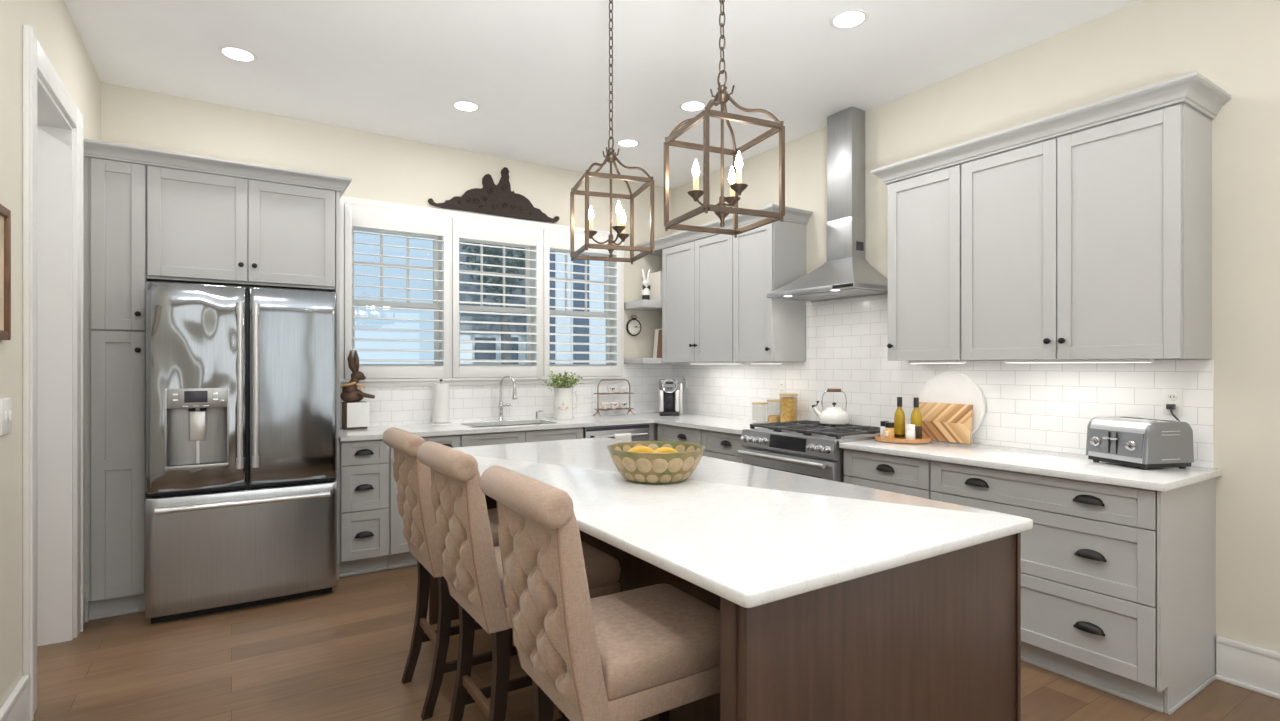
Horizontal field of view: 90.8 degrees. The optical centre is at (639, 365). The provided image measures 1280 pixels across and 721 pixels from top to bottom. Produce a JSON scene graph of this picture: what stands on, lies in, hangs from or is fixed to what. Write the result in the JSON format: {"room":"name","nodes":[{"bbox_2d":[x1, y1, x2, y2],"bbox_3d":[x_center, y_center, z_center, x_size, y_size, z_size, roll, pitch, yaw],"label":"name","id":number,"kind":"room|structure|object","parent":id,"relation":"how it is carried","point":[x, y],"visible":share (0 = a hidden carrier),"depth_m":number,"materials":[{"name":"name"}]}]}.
{"room":"kitchen","nodes":[
{"label":"kitchen","id":0,"kind":"room"},
{"bbox_2d":[0,0,100,708],"bbox_3d":[-0.999,-0.183,0.196,0.130,3.089,8.614,0,0,-33],"label":"wall","id":1,"kind":"structure","parent":0,"point":[55,30],"depth_m":2.32,"materials":[{"name":"beige paint"}]},
{"bbox_2d":[0,204,10,339],"bbox_3d":[-2.088,-0.315,2.020,0.022,0.452,0.420,0,0,-33],"label":"picture frame","id":2,"kind":"object","parent":1,"relation":"attached to","point":[5,214],"visible":1,"depth_m":2.17,"materials":[{"name":"brown wood"}]},
{"bbox_2d":[0,215,3,330],"bbox_3d":[-2.093,-0.315,2.017,0.010,0.394,0.362,0,0,-33],"label":"print","id":3,"kind":"object","parent":2,"relation":"attached to","point":[1,216],"depth_m":2.15},
{"bbox_2d":[0,398,11,434],"bbox_3d":[-2.217,0.176,2.212,0.013,0.124,0.120,0,0,-33],"label":"light switch","id":4,"kind":"object","parent":1,"relation":"attached to","point":[5,404],"visible":1,"depth_m":2.20,"materials":[{"name":"white plastic"}]},
{"bbox_2d":[0,675,28,720],"bbox_3d":[-0.520,1.268,-0.405,0.022,0.186,6.685,0,0,-33],"label":"baseboard","id":5,"kind":"structure","parent":1,"relation":"attached to","point":[15,708],"depth_m":2.29,"materials":[{"name":"white paint"}]},
{"bbox_2d":[101,82,671,426],"bbox_3d":[-2.370,-0.183,4.534,6.280,3.089,0.160,0,0,-33],"label":"wall","id":6,"kind":"structure","parent":0,"point":[384,168],"depth_m":4.71,"materials":[{"name":"beige paint"}]},
{"bbox_2d":[147,165,334,291],"bbox_3d":[-2.478,-0.811,3.979,0.947,0.655,0.652,0,0,-33],"label":"upper cabinet","id":7,"kind":"object","parent":6,"relation":"attached to","point":[203,228],"visible":1,"depth_m":3.70,"materials":[{"name":"grey paint"}]},
{"bbox_2d":[84,139,351,197],"bbox_3d":[-2.548,-1.144,3.915,1.303,0.075,0.682,0,0,-33],"label":"crown molding","id":8,"kind":"structure","parent":7,"relation":"attached to","point":[92,148],"depth_m":3.60,"materials":[{"name":"grey paint"}]},
{"bbox_2d":[352,227,442,365],"bbox_3d":[-1.873,-0.516,4.852,0.695,1.125,0.165,0,0,-33],"label":"window","id":9,"kind":"structure","parent":6,"relation":"in","point":[436,305],"depth_m":4.93,"materials":[{"name":"white paint"}]},
{"bbox_2d":[344,204,449,378],"bbox_3d":[-1.818,-0.536,4.771,0.758,1.262,0.071,0,0,-33],"label":"plantation shutter","id":10,"kind":"object","parent":9,"relation":"attached to","point":[354,216],"visible":0.93,"depth_m":4.74,"materials":[{"name":"white paint"}]},
{"bbox_2d":[340,196,625,386],"bbox_3d":[-1.159,-0.534,5.197,2.420,1.380,0.039,0,0,-33],"label":"trim","id":11,"kind":"structure","parent":6,"relation":"attached to","point":[343,200],"depth_m":4.97,"materials":[{"name":"white paint"}]},
{"bbox_2d":[428,167,559,222],"bbox_3d":[-1.171,-1.438,5.191,1.116,0.404,0.032,0,0,-33],"label":"carved plaque","id":12,"kind":"object","parent":6,"relation":"attached to","point":[492,199],"visible":1,"depth_m":5.18,"materials":[{"name":"brown wood"}]},
{"bbox_2d":[459,238,534,365],"bbox_3d":[-1.214,-0.516,5.278,0.695,1.125,0.165,0,0,-33],"label":"window","id":13,"kind":"structure","parent":6,"relation":"in","point":[528,254],"depth_m":5.40,"materials":[{"name":"white paint"}]},
{"bbox_2d":[452,218,541,377],"bbox_3d":[-1.163,-0.536,5.196,0.759,1.262,0.069,0,0,-33],"label":"plantation shutter","id":14,"kind":"object","parent":13,"relation":"attached to","point":[461,228],"visible":1,"depth_m":5.15,"materials":[{"name":"white paint"}]},
{"bbox_2d":[340,382,658,427],"bbox_3d":[-0.966,0.302,5.342,3.028,0.291,0.008,0,0,-33],"label":"tile backsplash","id":15,"kind":"structure","parent":6,"relation":"attached to","point":[397,405],"depth_m":5.18,"materials":[{"name":"white tile"}]},
{"bbox_2d":[550,248,614,365],"bbox_3d":[-0.557,-0.516,5.704,0.710,1.125,0.165,0,0,-33],"label":"window","id":16,"kind":"structure","parent":6,"relation":"in","point":[607,271],"depth_m":5.84,"materials":[{"name":"white paint"}]},
{"bbox_2d":[543,229,620,376],"bbox_3d":[-0.503,-0.536,5.623,0.770,1.262,0.069,0,0,-33],"label":"plantation shutter","id":17,"kind":"object","parent":16,"relation":"attached to","point":[552,239],"visible":0.9,"depth_m":5.56,"materials":[{"name":"white paint"}]},
{"bbox_2d":[626,315,640,335],"bbox_3d":[-0.058,-0.375,5.916,0.164,0.195,0.029,0,0,-33],"label":"clock","id":18,"kind":"object","parent":6,"relation":"attached to","point":[633,326],"visible":1,"depth_m":5.91,"materials":[{"name":"black plastic"}]},
{"bbox_2d":[624,299,661,310],"bbox_3d":[0.171,-0.556,5.879,0.549,0.065,0.322,0,0,-33],"label":"wall shelf","id":19,"kind":"object","parent":6,"relation":"attached to","point":[647,305],"visible":0.51,"depth_m":5.69,"materials":[{"name":"grey paint"}]},
{"bbox_2d":[642,269,649,299],"bbox_3d":[0.054,-0.735,5.752,0.080,0.291,0.080,0,0,-8],"label":"bunny figurine","id":20,"kind":"object","parent":19,"relation":"on","point":[645,288],"visible":0.91,"depth_m":5.73,"materials":[{"name":"white ceramic"}]},
{"bbox_2d":[648,271,661,300],"bbox_3d":[0.143,-0.724,5.827,0.030,0.270,0.190,0,0,-33],"label":"book","id":21,"kind":"object","parent":19,"relation":"on","point":[655,279],"visible":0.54,"depth_m":5.80,"materials":[{"name":"white paper"}]},
{"bbox_2d":[624,364,671,382],"bbox_3d":[0.075,0.070,6.015,0.550,0.173,0.008,0,0,-33],"label":"tile backsplash","id":22,"kind":"structure","parent":6,"relation":"attached to","point":[632,372],"depth_m":6.01,"materials":[{"name":"white tile"}]},
{"bbox_2d":[624,358,689,363],"bbox_3d":[0.167,-0.045,5.876,0.541,0.052,0.322,0,0,-33],"label":"wall shelf","id":23,"kind":"object","parent":6,"relation":"attached to","point":[626,360],"visible":0.64,"depth_m":5.69,"materials":[{"name":"grey paint"}]},
{"bbox_2d":[653,329,661,357],"bbox_3d":[0.195,-0.207,5.861,0.053,0.272,0.190,0,0,-33],"label":"book","id":24,"kind":"object","parent":23,"relation":"on","point":[656,330],"visible":0.32,"depth_m":5.91,"materials":[{"name":"white paper"}]},
{"bbox_2d":[657,330,661,357],"bbox_3d":[0.195,-0.202,5.795,0.041,0.261,0.090,0,0,-33],"label":"book","id":25,"kind":"object","parent":23,"relation":"on","point":[659,347],"visible":0.45,"depth_m":5.80,"materials":[{"name":"brown paper"}]},
{"bbox_2d":[63,0,1140,188],"bbox_3d":[0.071,-1.788,1.037,6.580,0.120,8.864,0,0,-33],"label":"ceiling","id":26,"kind":"structure","parent":0,"point":[537,71],"depth_m":3.58,"materials":[{"name":"paint"}]},
{"bbox_2d":[218,46,257,62],"bbox_3d":[-2.228,-1.725,3.500,0.188,0.004,0.188,0,0,-33],"label":"recessed light","id":27,"kind":"object","parent":26,"relation":"in","point":[235,53],"visible":1,"depth_m":3.50,"materials":[{"name":"white paint"}]},
{"bbox_2d":[451,100,480,111],"bbox_3d":[-1.157,-1.725,4.201,0.188,0.004,0.188,0,0,-33],"label":"recessed light","id":28,"kind":"object","parent":26,"relation":"in","point":[461,105],"visible":1,"depth_m":4.20,"materials":[{"name":"white paint"}]},
{"bbox_2d":[570,0,653,263],"bbox_3d":[-0.129,-1.102,2.791,0.301,1.250,0.301,0,0,-18],"label":"lantern pendant","id":29,"kind":"object","parent":26,"relation":"hanging from","point":[610,157],"visible":1,"depth_m":2.78,"materials":[{"name":"gold metal"}]},
{"bbox_2d":[616,139,639,147],"bbox_3d":[-0.093,-1.725,4.899,0.188,0.004,0.188,0,0,-33],"label":"recessed light","id":30,"kind":"object","parent":26,"relation":"in","point":[627,143],"visible":1,"depth_m":4.90,"materials":[{"name":"white paint"}]},
{"bbox_2d":[679,100,706,111],"bbox_3d":[0.352,-1.725,4.201,0.188,0.004,0.188,0,0,-33],"label":"recessed light","id":31,"kind":"object","parent":26,"relation":"in","point":[691,105],"visible":0.98,"depth_m":4.20,"materials":[{"name":"white paint"}]},
{"bbox_2d":[664,0,784,237],"bbox_3d":[0.282,-1.102,2.164,0.301,1.250,0.301,0,0,-24],"label":"lantern pendant","id":32,"kind":"object","parent":26,"relation":"hanging from","point":[721,209],"visible":1,"depth_m":2.15,"materials":[{"name":"gold metal"}]},
{"bbox_2d":[829,9,868,28],"bbox_3d":[1.041,-1.725,3.147,0.188,0.004,0.188,0,0,-33],"label":"recessed light","id":33,"kind":"object","parent":26,"relation":"in","point":[849,18],"visible":1,"depth_m":3.14,"materials":[{"name":"white paint"}]},
{"bbox_2d":[33,565,1279,720],"bbox_3d":[0.071,1.421,1.037,6.580,0.120,8.864,0,0,-33],"label":"floor","id":34,"kind":"structure","parent":0,"point":[341,654],"depth_m":2.79,"materials":[{"name":"brown wood"}]},
{"bbox_2d":[84,156,148,621],"bbox_3d":[-2.991,0.111,3.647,0.271,2.500,0.652,0,0,-33],"label":"pantry cabinet","id":35,"kind":"object","parent":34,"relation":"on","point":[115,192],"visible":0.93,"depth_m":3.41,"materials":[{"name":"grey paint"}]},
{"bbox_2d":[145,281,336,623],"bbox_3d":[-2.385,0.455,3.827,0.904,1.812,0.906,0,0,-33],"label":"refrigerator","id":36,"kind":"object","parent":34,"relation":"on","point":[241,381],"visible":1,"depth_m":3.48,"materials":[{"name":"silver metal"}]},
{"bbox_2d":[333,190,339,580],"bbox_3d":[-2.081,0.111,4.259,0.020,2.500,0.613,0,0,-33],"label":"end panel","id":37,"kind":"object","parent":34,"relation":"on","point":[337,193],"visible":0.34,"depth_m":4.00,"materials":[{"name":"grey paint"}]},
{"bbox_2d":[340,439,388,576],"bbox_3d":[-1.936,0.920,4.332,0.299,0.884,0.648,0,0,-33],"label":"base cabinet","id":38,"kind":"object","parent":34,"relation":"on","point":[364,464],"visible":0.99,"depth_m":4.09,"materials":[{"name":"grey paint"}]},
{"bbox_2d":[387,434,459,568],"bbox_3d":[-1.612,0.920,4.539,0.469,0.884,0.652,0,0,-33],"label":"base cabinet","id":39,"kind":"object","parent":34,"relation":"on","point":[399,555],"visible":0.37,"depth_m":4.20,"materials":[{"name":"grey paint"}]},
{"bbox_2d":[382,427,517,719],"bbox_3d":[-0.744,0.812,2.696,0.600,1.099,0.417,0,0,-33],"label":"counter stool","id":40,"kind":"object","parent":34,"relation":"on","point":[412,477],"visible":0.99,"depth_m":2.47,"materials":[{"name":"beige fabric"}]},
{"bbox_2d":[487,508,498,546],"bbox_3d":[-0.674,0.703,2.742,0.433,0.093,0.404,0,0,-33],"label":"seat cushion","id":41,"kind":"object","parent":40,"relation":"on","point":[492,513],"depth_m":2.62,"materials":[{"name":"beige fabric"}]},
{"bbox_2d":[417,441,620,720],"bbox_3d":[-0.415,0.812,2.188,0.600,1.099,0.417,0,0,-33],"label":"counter stool","id":42,"kind":"object","parent":34,"relation":"on","point":[472,565],"visible":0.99,"depth_m":1.97,"materials":[{"name":"beige fabric"}]},
{"bbox_2d":[494,541,620,606],"bbox_3d":[-0.346,0.703,2.235,0.433,0.093,0.404,0,0,-33],"label":"seat cushion","id":43,"kind":"object","parent":42,"relation":"on","point":[603,570],"depth_m":2.15,"materials":[{"name":"beige fabric"}]},
{"bbox_2d":[460,427,582,446],"bbox_3d":[-1.007,0.920,4.931,0.970,0.884,0.652,0,0,-33],"label":"base cabinet","id":44,"kind":"object","parent":34,"relation":"on","point":[494,438],"visible":0.15,"depth_m":4.66,"materials":[{"name":"grey paint"}]},
{"bbox_2d":[480,465,719,720],"bbox_3d":[-0.063,0.812,1.644,0.600,1.099,0.417,0,0,-32],"label":"counter stool","id":45,"kind":"object","parent":34,"relation":"on","point":[641,653],"visible":1,"depth_m":1.48,"materials":[{"name":"beige fabric"}]},
{"bbox_2d":[590,584,719,699],"bbox_3d":[0.007,0.703,1.688,0.433,0.093,0.404,0,0,-32],"label":"seat cushion","id":46,"kind":"object","parent":45,"relation":"on","point":[652,639],"depth_m":1.55,"materials":[{"name":"beige fabric"}]},
{"bbox_2d":[583,423,648,440],"bbox_3d":[-0.330,0.920,5.348,0.605,0.884,0.687,0,0,-33],"label":"dishwasher","id":47,"kind":"object","parent":34,"relation":"on","point":[639,432],"visible":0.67,"depth_m":5.11,"materials":[{"name":"metal"}]},
{"bbox_2d":[613,433,630,441],"bbox_3d":[-0.140,0.703,5.072,0.164,0.318,0.039,0,0,-33],"label":"dish towel","id":48,"kind":"object","parent":47,"relation":"hanging from","point":[624,436],"visible":0.28,"depth_m":5.07,"materials":[{"name":"white fabric"}]},
{"bbox_2d":[647,423,657,440],"bbox_3d":[0.188,0.920,5.735,0.677,0.884,0.600,0,0,-33],"label":"base cabinet","id":49,"kind":"object","parent":34,"relation":"on","point":[653,427],"visible":0.02,"depth_m":5.33,"materials":[{"name":"grey paint"}]},
{"bbox_2d":[340,412,767,441],"bbox_3d":[-0.488,0.462,4.604,3.028,0.030,1.750,0,0,-33],"label":"countertop","id":50,"kind":"structure","parent":49,"relation":"on","point":[705,422],"depth_m":4.86,"materials":[{"name":"white stone"}]},
{"bbox_2d":[340,350,374,429],"bbox_3d":[-2.011,0.170,4.494,0.220,0.555,0.128,0,0,-33],"label":"statue","id":51,"kind":"object","parent":50,"relation":"on","point":[355,412],"visible":1,"depth_m":4.44,"materials":[{"name":"brown metal"}]},
{"bbox_2d":[431,379,450,424],"bbox_3d":[-1.529,0.275,4.859,0.150,0.345,0.150,0,0,-33],"label":"paper towel holder","id":52,"kind":"object","parent":50,"relation":"on","point":[440,390],"visible":1,"depth_m":4.81,"materials":[{"name":"white paper"}]},
{"bbox_2d":[497,376,517,420],"bbox_3d":[-1.069,0.264,5.114,0.175,0.366,0.067,0,0,14],"label":"kitchen faucet","id":53,"kind":"object","parent":50,"relation":"on","point":[501,405],"visible":1,"depth_m":5.11,"materials":[{"name":"silver metal"}]},
{"bbox_2d":[553,387,578,419],"bbox_3d":[-0.626,0.316,5.296,0.201,0.262,0.176,0,0,2],"label":"pitcher","id":54,"kind":"object","parent":50,"relation":"on","point":[563,397],"visible":0.98,"depth_m":5.23,"materials":[{"name":"white ceramic"}]},
{"bbox_2d":[540,371,583,390],"bbox_3d":[-0.664,0.173,5.288,0.395,0.270,0.245,0,0,-10],"label":"bouquet","id":55,"kind":"object","parent":54,"relation":"in","point":[558,382],"visible":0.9,"depth_m":5.27,"materials":[{"name":"green plant"}]},
{"bbox_2d":[593,379,634,416],"bbox_3d":[-0.231,0.285,5.651,0.363,0.325,0.138,0,0,-33],"label":"tiered stand","id":56,"kind":"object","parent":50,"relation":"on","point":[597,393],"visible":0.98,"depth_m":5.60,"materials":[{"name":"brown metal"}]},
{"bbox_2d":[659,378,682,415],"bbox_3d":[0.280,0.280,5.734,0.215,0.334,0.240,0,0,0],"label":"coffee maker","id":57,"kind":"object","parent":50,"relation":"on","point":[670,390],"visible":1,"depth_m":5.64,"materials":[{"name":"black plastic"}]},
{"bbox_2d":[766,399,779,422],"bbox_3d":[1.020,0.352,4.811,0.112,0.190,0.112,0,0,-33],"label":"glass canister","id":58,"kind":"object","parent":50,"relation":"on","point":[771,418],"visible":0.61,"depth_m":4.77,"materials":[{"name":"beige glass"}]},
{"bbox_2d":[779,393,797,421],"bbox_3d":[1.108,0.327,4.713,0.136,0.240,0.136,0,0,-33],"label":"glass canister","id":59,"kind":"object","parent":50,"relation":"on","point":[788,405],"visible":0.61,"depth_m":4.66,"materials":[{"name":"yellow glass"}]},
{"bbox_2d":[658,423,702,444],"bbox_3d":[0.546,0.920,5.217,0.639,0.884,0.602,0,0,-33],"label":"base cabinet","id":60,"kind":"object","parent":34,"relation":"on","point":[665,432],"visible":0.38,"depth_m":5.04,"materials":[{"name":"grey paint"}]},
{"bbox_2d":[702,430,745,462],"bbox_3d":[0.853,0.920,4.744,0.639,0.884,0.524,0,0,-33],"label":"base cabinet","id":61,"kind":"object","parent":34,"relation":"on","point":[719,445],"visible":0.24,"depth_m":4.60,"materials":[{"name":"grey paint"}]},
{"bbox_2d":[429,494,1020,720],"bbox_3d":[0.007,0.920,2.600,1.101,0.884,2.462,0,0,-33],"label":"kitchen island","id":62,"kind":"object","parent":34,"relation":"on","point":[937,638],"visible":0.23,"depth_m":1.56,"materials":[{"name":"brown wood"}]},
{"bbox_2d":[454,437,1032,607],"bbox_3d":[-0.007,0.462,2.602,1.125,0.030,2.533,0,0,-33],"label":"island countertop","id":63,"kind":"structure","parent":62,"relation":"on","point":[749,536],"depth_m":1.81,"materials":[{"name":"white stone"}]},
{"bbox_2d":[607,441,704,483],"bbox_3d":[0.063,0.382,2.489,0.386,0.130,0.386,0,0,-33],"label":"fruit bowl","id":64,"kind":"object","parent":63,"relation":"on","point":[639,467],"visible":0.95,"depth_m":2.36,"materials":[{"name":"ceramic"}]},
{"bbox_2d":[628,446,653,452],"bbox_3d":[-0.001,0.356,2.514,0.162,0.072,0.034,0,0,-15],"label":"lemon","id":65,"kind":"object","parent":64,"relation":"in","point":[643,449],"visible":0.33,"depth_m":2.50,"materials":[{"name":"yellow plant"}]},
{"bbox_2d":[652,447,676,452],"bbox_3d":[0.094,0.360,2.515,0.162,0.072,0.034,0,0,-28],"label":"lemon","id":66,"kind":"object","parent":64,"relation":"in","point":[662,449],"visible":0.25,"depth_m":2.50,"materials":[{"name":"yellow plant"}]},
{"bbox_2d":[738,420,879,482],"bbox_3d":[1.165,0.879,4.154,0.737,0.964,0.786,0,0,-33],"label":"gas range","id":67,"kind":"object","parent":34,"relation":"on","point":[808,447],"visible":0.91,"depth_m":3.94,"materials":[{"name":"metal"}]},
{"bbox_2d":[747,426,879,443],"bbox_3d":[1.200,0.445,4.177,0.653,0.028,0.786,0,0,-33],"label":"cooktop","id":68,"kind":"object","parent":67,"relation":"in","point":[772,434],"depth_m":3.92,"materials":[{"name":"metal"}]},
{"bbox_2d":[812,389,849,424],"bbox_3d":[1.319,0.277,4.309,0.216,0.241,0.202,0,0,-22],"label":"kettle","id":69,"kind":"object","parent":67,"relation":"on","point":[833,415],"visible":1,"depth_m":4.26,"materials":[{"name":"white metal"}]},
{"bbox_2d":[844,449,931,498],"bbox_3d":[1.579,0.920,3.621,0.639,0.884,0.545,0,0,-33],"label":"base cabinet","id":70,"kind":"object","parent":34,"relation":"on","point":[910,476],"visible":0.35,"depth_m":3.43,"materials":[{"name":"grey paint"}]},
{"bbox_2d":[931,460,1216,714],"bbox_3d":[1.990,0.920,2.985,0.639,0.884,0.966,0,0,-33],"label":"base cabinet","id":71,"kind":"object","parent":34,"relation":"on","point":[1118,583],"visible":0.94,"depth_m":2.63,"materials":[{"name":"grey paint"}]},
{"bbox_2d":[839,439,1221,491],"bbox_3d":[1.839,0.462,3.204,0.640,0.030,1.526,0,0,-33],"label":"countertop","id":72,"kind":"structure","parent":71,"relation":"on","point":[1031,461],"depth_m":2.90,"materials":[{"name":"white stone"}]},
{"bbox_2d":[875,434,930,443],"bbox_3d":[1.562,0.434,3.756,0.310,0.026,0.310,0,0,-33],"label":"round tray","id":73,"kind":"object","parent":72,"relation":"on","point":[925,439],"visible":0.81,"depth_m":3.63,"materials":[{"name":"brown wood"}]},
{"bbox_2d":[880,421,888,437],"bbox_3d":[1.484,0.386,3.830,0.054,0.100,0.052,0,0,-33],"label":"spice jar","id":74,"kind":"object","parent":73,"relation":"on","point":[882,423],"visible":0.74,"depth_m":3.81,"materials":[{"name":"white glass"}]},
{"bbox_2d":[885,422,893,438],"bbox_3d":[1.480,0.386,3.744,0.054,0.100,0.052,0,0,-33],"label":"spice jar","id":75,"kind":"object","parent":73,"relation":"on","point":[889,430],"visible":0.8,"depth_m":3.72,"materials":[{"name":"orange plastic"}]},
{"bbox_2d":[894,397,904,437],"bbox_3d":[1.567,0.312,3.813,0.064,0.248,0.064,0,0,-33],"label":"oil bottle","id":76,"kind":"object","parent":73,"relation":"on","point":[899,417],"visible":0.99,"depth_m":3.79,"materials":[{"name":"yellow glass"}]},
{"bbox_2d":[906,424,914,439],"bbox_3d":[1.566,0.388,3.657,0.054,0.095,0.052,0,0,-33],"label":"spice jar","id":77,"kind":"object","parent":73,"relation":"on","point":[910,428],"visible":0.84,"depth_m":3.64,"materials":[{"name":"white ceramic"}]},
{"bbox_2d":[911,397,921,439],"bbox_3d":[1.634,0.312,3.737,0.064,0.248,0.064,0,0,-33],"label":"oil bottle","id":78,"kind":"object","parent":73,"relation":"on","point":[916,418],"visible":0.77,"depth_m":3.71,"materials":[{"name":"yellow glass"}]},
{"bbox_2d":[919,402,972,443],"bbox_3d":[1.793,0.333,3.729,0.037,0.225,0.335,0,0,-33],"label":"cutting board","id":79,"kind":"object","parent":72,"relation":"on","point":[946,422],"visible":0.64,"depth_m":3.70,"materials":[{"name":"brown wood"}]},
{"bbox_2d":[918,372,984,433],"bbox_3d":[1.839,0.240,3.753,0.054,0.412,0.412,0,0,-33],"label":"round board","id":80,"kind":"object","parent":72,"relation":"on","point":[945,387],"visible":0.52,"depth_m":3.72,"materials":[{"name":"white stone"}]},
{"bbox_2d":[1086,416,1193,469],"bbox_3d":[2.240,0.343,2.854,0.289,0.209,0.294,0,0,-12],"label":"toaster","id":81,"kind":"object","parent":72,"relation":"on","point":[1143,443],"visible":1,"depth_m":2.74,"materials":[{"name":"silver metal"}]},
{"bbox_2d":[1166,404,1191,464],"bbox_3d":[2.421,0.308,2.840,0.036,0.269,0.087,0,0,-33],"label":"power cord","id":82,"kind":"object","parent":72,"relation":"on","point":[1171,407],"visible":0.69,"depth_m":2.85,"materials":[{"name":"grey plastic"}]},
{"bbox_2d":[672,0,1279,652],"bbox_3d":[2.640,-0.183,2.699,0.140,3.089,8.864,0,0,-33],"label":"wall","id":83,"kind":"structure","parent":0,"point":[1233,44],"depth_m":2.76,"materials":[{"name":"beige paint"}]},
{"bbox_2d":[649,234,732,361],"bbox_3d":[0.501,-0.572,5.524,0.382,1.084,1.289,0,0,-33],"label":"upper cabinet","id":84,"kind":"object","parent":83,"relation":"attached to","point":[697,275],"visible":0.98,"depth_m":5.26,"materials":[{"name":"grey paint"}]},
{"bbox_2d":[690,362,742,363],"bbox_3d":[0.628,-0.021,5.289,0.060,0.016,0.620,0,0,-33],"label":"light","id":85,"kind":"object","parent":84,"relation":"attached to","point":[690,362],"visible":1,"depth_m":5.22,"materials":[{"name":"white plastic"}]},
{"bbox_2d":[636,204,812,252],"bbox_3d":[0.621,-1.097,5.309,0.411,0.085,1.784,0,0,-33],"label":"crown molding","id":86,"kind":"structure","parent":84,"relation":"attached to","point":[800,216],"depth_m":4.89,"materials":[{"name":"grey paint"}]},
{"bbox_2d":[733,220,805,361],"bbox_3d":[0.968,-0.572,4.803,0.382,1.084,0.429,0,0,-33],"label":"upper cabinet","id":87,"kind":"object","parent":83,"relation":"attached to","point":[767,258],"visible":0.86,"depth_m":4.66,"materials":[{"name":"grey paint"}]},
{"bbox_2d":[766,107,887,300],"bbox_3d":[1.277,-1.099,4.242,0.455,1.255,0.744,0,0,-33],"label":"range hood","id":88,"kind":"object","parent":83,"relation":"attached to","point":[846,272],"visible":0.98,"depth_m":4.24,"materials":[{"name":"metal"}]},
{"bbox_2d":[856,241,863,250],"bbox_3d":[1.478,-0.804,4.243,0.075,0.060,0.004,0,0,-33],"label":"vent","id":89,"kind":"object","parent":88,"relation":"attached to","point":[859,244],"depth_m":4.24,"materials":[{"name":"grey metal"}]},
{"bbox_2d":[887,163,966,360],"bbox_3d":[1.719,-0.572,3.642,0.382,1.084,0.451,0,0,-33],"label":"upper cabinet","id":90,"kind":"object","parent":83,"relation":"attached to","point":[924,210],"visible":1,"depth_m":3.54,"materials":[{"name":"grey paint"}]},
{"bbox_2d":[908,360,966,363],"bbox_3d":[1.703,-0.021,3.627,0.060,0.016,0.320,0,0,-33],"label":"light","id":91,"kind":"object","parent":90,"relation":"attached to","point":[941,361],"visible":0.89,"depth_m":3.58,"materials":[{"name":"white plastic"}]},
{"bbox_2d":[672,294,1213,467],"bbox_3d":[1.410,-0.011,4.464,0.008,0.916,4.048,0,0,-33],"label":"tile backsplash","id":92,"kind":"structure","parent":83,"relation":"attached to","point":[1037,406],"depth_m":3.78,"materials":[{"name":"white tile"}]},
{"bbox_2d":[779,380,785,393],"bbox_3d":[1.105,0.171,4.919,0.010,0.116,0.072,0,0,-33],"label":"wall outlet","id":93,"kind":"object","parent":92,"relation":"attached to","point":[782,383],"visible":0.94,"depth_m":4.91,"materials":[{"name":"white plastic"}]},
{"bbox_2d":[1163,389,1182,414],"bbox_3d":[2.426,0.164,2.877,0.010,0.116,0.072,0,0,-33],"label":"wall outlet","id":94,"kind":"object","parent":92,"relation":"attached to","point":[1170,396],"visible":0.98,"depth_m":2.87,"materials":[{"name":"white plastic"}]},
{"bbox_2d":[961,102,1211,359],"bbox_3d":[2.095,-0.572,3.060,0.382,1.084,0.935,0,0,-33],"label":"upper cabinet","id":95,"kind":"object","parent":83,"relation":"attached to","point":[1095,242],"visible":1,"depth_m":2.85,"materials":[{"name":"grey paint"}]},
{"bbox_2d":[871,71,1230,184],"bbox_3d":[1.959,-1.121,3.241,0.411,0.085,1.514,0,0,-33],"label":"crown molding","id":96,"kind":"structure","parent":95,"relation":"attached to","point":[1193,89],"depth_m":2.87,"materials":[{"name":"grey paint"}]},
{"bbox_2d":[1004,359,1153,362],"bbox_3d":[2.083,-0.021,3.039,0.060,0.016,0.620,0,0,-33],"label":"light","id":97,"kind":"object","parent":95,"relation":"attached to","point":[1077,360],"visible":0.99,"depth_m":2.96,"materials":[{"name":"white plastic"}]},
{"bbox_2d":[1216,636,1279,698],"bbox_3d":[3.688,1.268,0.924,0.028,0.186,4.345,0,0,-33],"label":"baseboard","id":98,"kind":"structure","parent":83,"relation":"attached to","point":[1247,666],"depth_m":2.66,"materials":[{"name":"white paint"}]},
{"bbox_3d":[-3.522,-0.183,2.256,1.870,3.089,2.414,0,0,-33],"label":"wall","id":99,"kind":"structure","parent":0,"visible":0},
{"bbox_2d":[23,25,83,720],"bbox_3d":[-3.004,0.031,2.567,0.978,2.660,0.995,0,0,-33],"label":"door","id":100,"kind":"structure","parent":99,"relation":"in","point":[53,124],"depth_m":3.09,"materials":[{"name":"white paint"}]},
{"label":"outside","id":101,"kind":"structure","parent":0,"visible":0},
{"bbox_3d":[-14.157,2.111,35.691,75.000,0.300,64.686,0,0,-33],"label":"ground","id":102,"kind":"structure","parent":101,"visible":0},
{"bbox_2d":[460,242,550,363],"bbox_3d":[-1.954,-0.486,9.212,1.264,4.902,1.776,0,0,-33],"label":"tree","id":103,"kind":"object","parent":102,"relation":"on","point":[499,280],"visible":0.3,"depth_m":9.17,"materials":[{"name":"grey plant"}]},
{"bbox_2d":[459,241,605,363],"bbox_3d":[-0.943,-2.589,14.575,8.350,9.100,7.300,0,0,-33],"label":"house","id":104,"kind":"structure","parent":102,"relation":"on","point":[462,257],"depth_m":10.55,"materials":[{"name":"white"}]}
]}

